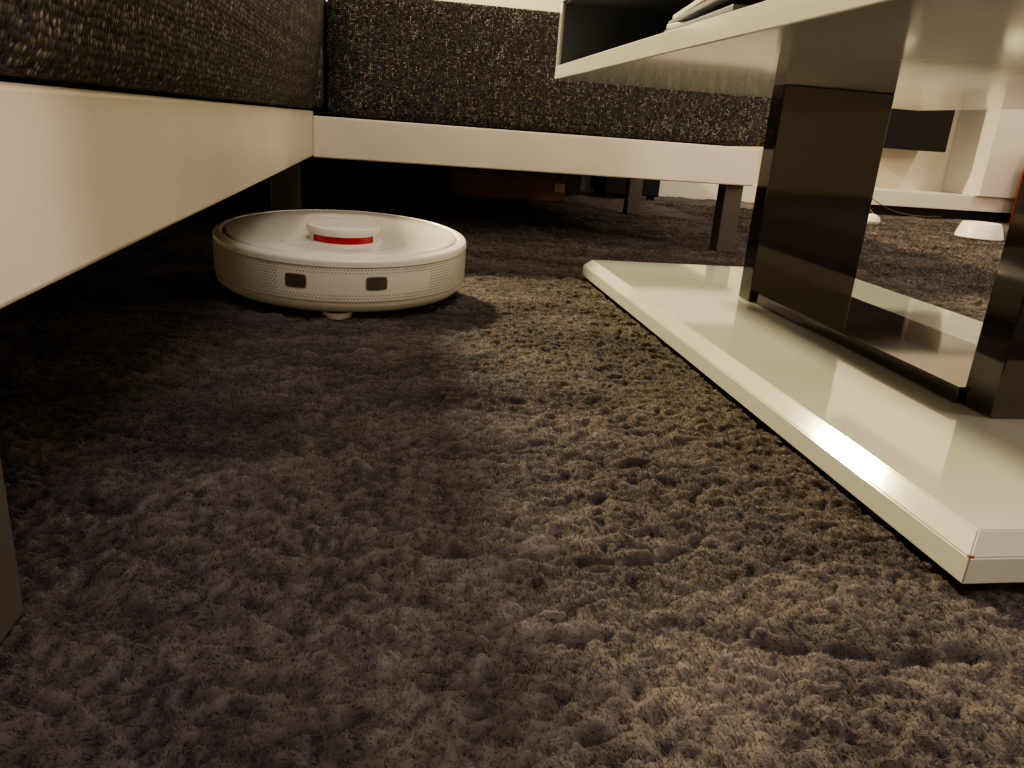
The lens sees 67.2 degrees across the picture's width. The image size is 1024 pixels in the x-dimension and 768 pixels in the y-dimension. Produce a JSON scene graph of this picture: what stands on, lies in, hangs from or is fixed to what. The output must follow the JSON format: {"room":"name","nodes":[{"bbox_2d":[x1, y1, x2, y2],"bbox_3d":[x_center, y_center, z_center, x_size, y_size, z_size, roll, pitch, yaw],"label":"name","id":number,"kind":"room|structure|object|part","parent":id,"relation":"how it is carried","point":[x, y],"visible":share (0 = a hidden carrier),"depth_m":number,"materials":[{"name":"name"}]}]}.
{"room":"living room","nodes":[
{"label":"living room","id":0,"kind":"room"},
{"bbox_2d":[0,177,1023,767],"bbox_3d":[0.844,0.088,0.710,5.300,0.024,5.820,1,19,-9],"label":"floor","id":1,"kind":"structure","parent":0,"point":[500,521],"depth_m":0.48,"materials":[{"name":"carpet"}]},
{"bbox_2d":[212,209,466,319],"bbox_3d":[-0.242,-0.185,1.105,0.351,0.116,0.352,11,19,19],"label":"robot vacuum","id":2,"kind":"object","parent":1,"relation":"on","point":[331,262],"visible":1,"depth_m":0.98,"materials":[{"name":"white plastic"}]},
{"bbox_2d":[0,0,771,642],"bbox_3d":[-0.280,-0.556,1.024,1.932,0.858,4.404,1,19,-9],"label":"sectional sofa","id":3,"kind":"object","parent":1,"relation":"on","point":[122,122],"visible":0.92,"depth_m":1.01,"materials":[{"name":"black fabric"}]},
{"bbox_3d":[-0.261,0.040,0.330,0.058,0.171,0.048,1,19,-9],"label":"leg","id":4,"kind":"part","parent":3,"relation":"part of","materials":[{"name":"wood"}]},
{"bbox_3d":[-0.224,-0.081,0.324,0.028,0.090,2.725,1,19,-9],"label":"frame","id":5,"kind":"part","parent":3,"relation":"part of","materials":[{"name":"beige paint"}]},
{"bbox_3d":[-0.625,-0.237,0.194,0.933,0.240,2.712,1,19,-9],"label":"seat","id":6,"kind":"part","parent":3,"relation":"part of","materials":[{"name":"fabric"}]},
{"bbox_3d":[-0.483,-0.417,1.651,0.060,0.171,0.060,1,19,-9],"label":"leg","id":7,"kind":"part","parent":3,"relation":"part of","materials":[{"name":"wood"}]},
{"bbox_3d":[-0.949,-0.939,2.232,0.927,0.231,1.667,1,19,-9],"label":"seat corner","id":8,"kind":"part","parent":3,"relation":"part of","materials":[{"name":"fabric"}]},
{"bbox_3d":[0.402,-0.647,2.539,0.045,0.171,0.045,1,19,-9],"label":"leg","id":9,"kind":"part","parent":3,"relation":"part of","materials":[{"name":"wood"}]},
{"bbox_3d":[0.507,-0.400,1.822,0.044,0.171,0.045,1,19,-9],"label":"leg","id":10,"kind":"part","parent":3,"relation":"part of","materials":[{"name":"wood"}]},
{"bbox_2d":[449,166,567,201],"bbox_3d":[-0.022,-0.748,2.861,0.410,0.094,0.252,1,19,-9],"label":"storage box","id":11,"kind":"object","parent":1,"relation":"on","point":[474,182],"visible":0.87,"depth_m":2.75,"materials":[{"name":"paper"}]},
{"bbox_3d":[-0.020,-0.785,2.849,0.410,0.015,0.250,1,19,-9],"label":"lid","id":12,"kind":"part","parent":11,"relation":"part of","materials":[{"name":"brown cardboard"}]},
{"bbox_2d":[590,176,659,199],"bbox_3d":[0.478,-0.933,3.198,0.230,0.304,0.240,1,19,-9],"label":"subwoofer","id":13,"kind":"object","parent":1,"relation":"on","point":[609,186],"visible":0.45,"depth_m":3.13,"materials":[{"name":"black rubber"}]},
{"bbox_2d":[555,0,1023,583],"bbox_3d":[0.458,-0.230,0.857,0.652,0.464,1.035,1,19,-9],"label":"coffee table","id":14,"kind":"object","parent":1,"relation":"on","point":[914,407],"visible":1,"depth_m":0.78,"materials":[{"name":"white paint"}]},
{"bbox_3d":[0.396,-0.546,1.269,0.652,0.092,0.016,1,19,-9],"label":"panel","id":15,"kind":"part","parent":14,"relation":"part of","materials":[{"name":"white paint"}]},
{"bbox_2d":[664,0,765,31],"bbox_3d":[0.275,-0.347,0.746,0.233,0.027,0.238,1,19,-9],"label":"magazine stack","id":16,"kind":"object","parent":14,"relation":"on","point":[699,10],"visible":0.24,"depth_m":0.71,"materials":[{"name":"paper"}]},
{"bbox_2d":[667,18,695,28],"bbox_3d":[0.283,-0.349,0.754,0.190,0.005,0.200,-1,19,-17],"label":"magazine","id":17,"kind":"object","parent":16,"relation":"on","point":[675,23],"depth_m":0.79,"materials":[{"name":"paper"}]},
{"bbox_2d":[673,0,706,18],"bbox_3d":[0.268,-0.355,0.735,0.190,0.005,0.200,4,18,-2],"label":"magazine","id":18,"kind":"object","parent":16,"relation":"on","point":[697,9],"depth_m":0.74,"materials":[{"name":"paper"}]},
{"bbox_3d":[0.439,-0.046,0.951,0.488,0.030,0.973,1,19,-9],"label":"plate","id":19,"kind":"part","parent":14,"relation":"part of","materials":[{"name":"white paint"}]},
{"bbox_3d":[0.419,-0.257,1.072,0.157,0.288,0.034,1,19,-9],"label":"leg","id":20,"kind":"part","parent":14,"relation":"part of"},
{"bbox_3d":[0.499,-0.111,0.652,0.157,0.288,0.037,1,19,-9],"label":"leg","id":21,"kind":"part","parent":14,"relation":"part of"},
{"bbox_2d":[867,198,940,223],"bbox_3d":[1.545,-0.717,3.119,0.160,0.093,0.794,20,24,40],"label":"charging cable","id":22,"kind":"object","parent":1,"relation":"on","point":[873,218],"visible":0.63,"depth_m":2.83,"materials":[{"name":"plastic"}]},
{"bbox_2d":[869,108,1023,221],"bbox_3d":[2.194,-1.106,3.421,1.640,0.734,0.340,1,19,-9],"label":"tv stand","id":23,"kind":"object","parent":1,"relation":"on","point":[951,164],"visible":0.26,"depth_m":3.34,"materials":[{"name":"white wood"}]},
{"bbox_3d":[2.177,-1.183,3.531,1.600,0.600,0.080,1,19,-9],"label":"panel","id":24,"kind":"part","parent":23,"relation":"part of","materials":[{"name":"white wood"}]},
{"bbox_3d":[2.506,-1.126,3.432,0.980,0.600,0.240,1,19,-9],"label":"door panel","id":25,"kind":"part","parent":23,"relation":"part of","materials":[{"name":"white wood"}]},
{"bbox_2d":[954,220,1003,240],"bbox_3d":[1.578,-0.518,2.596,0.148,0.052,0.148,1,19,-9],"label":"pet bowl","id":26,"kind":"object","parent":1,"relation":"on","point":[977,230],"visible":1,"depth_m":2.55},
{"bbox_2d":[1009,169,1023,223],"bbox_3d":[2.289,-0.810,3.250,0.215,0.294,0.160,1,19,-9],"label":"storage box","id":27,"kind":"object","parent":1,"relation":"on","point":[1023,169],"visible":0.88,"depth_m":3.31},
{"bbox_2d":[316,0,762,184],"bbox_3d":[0.492,-2.020,3.092,5.500,2.480,0.100,1,19,-9],"label":"wall","id":28,"kind":"structure","parent":0,"point":[543,5],"depth_m":3.14,"materials":[{"name":"white paint"}]},
{"bbox_2d":[580,175,756,202],"bbox_3d":[0.417,-0.884,3.411,5.300,0.080,0.015,1,19,-9],"label":"baseboard","id":29,"kind":"structure","parent":28,"relation":"attached to","point":[690,190],"depth_m":3.47,"materials":[{"name":"white wood"}]}
]}

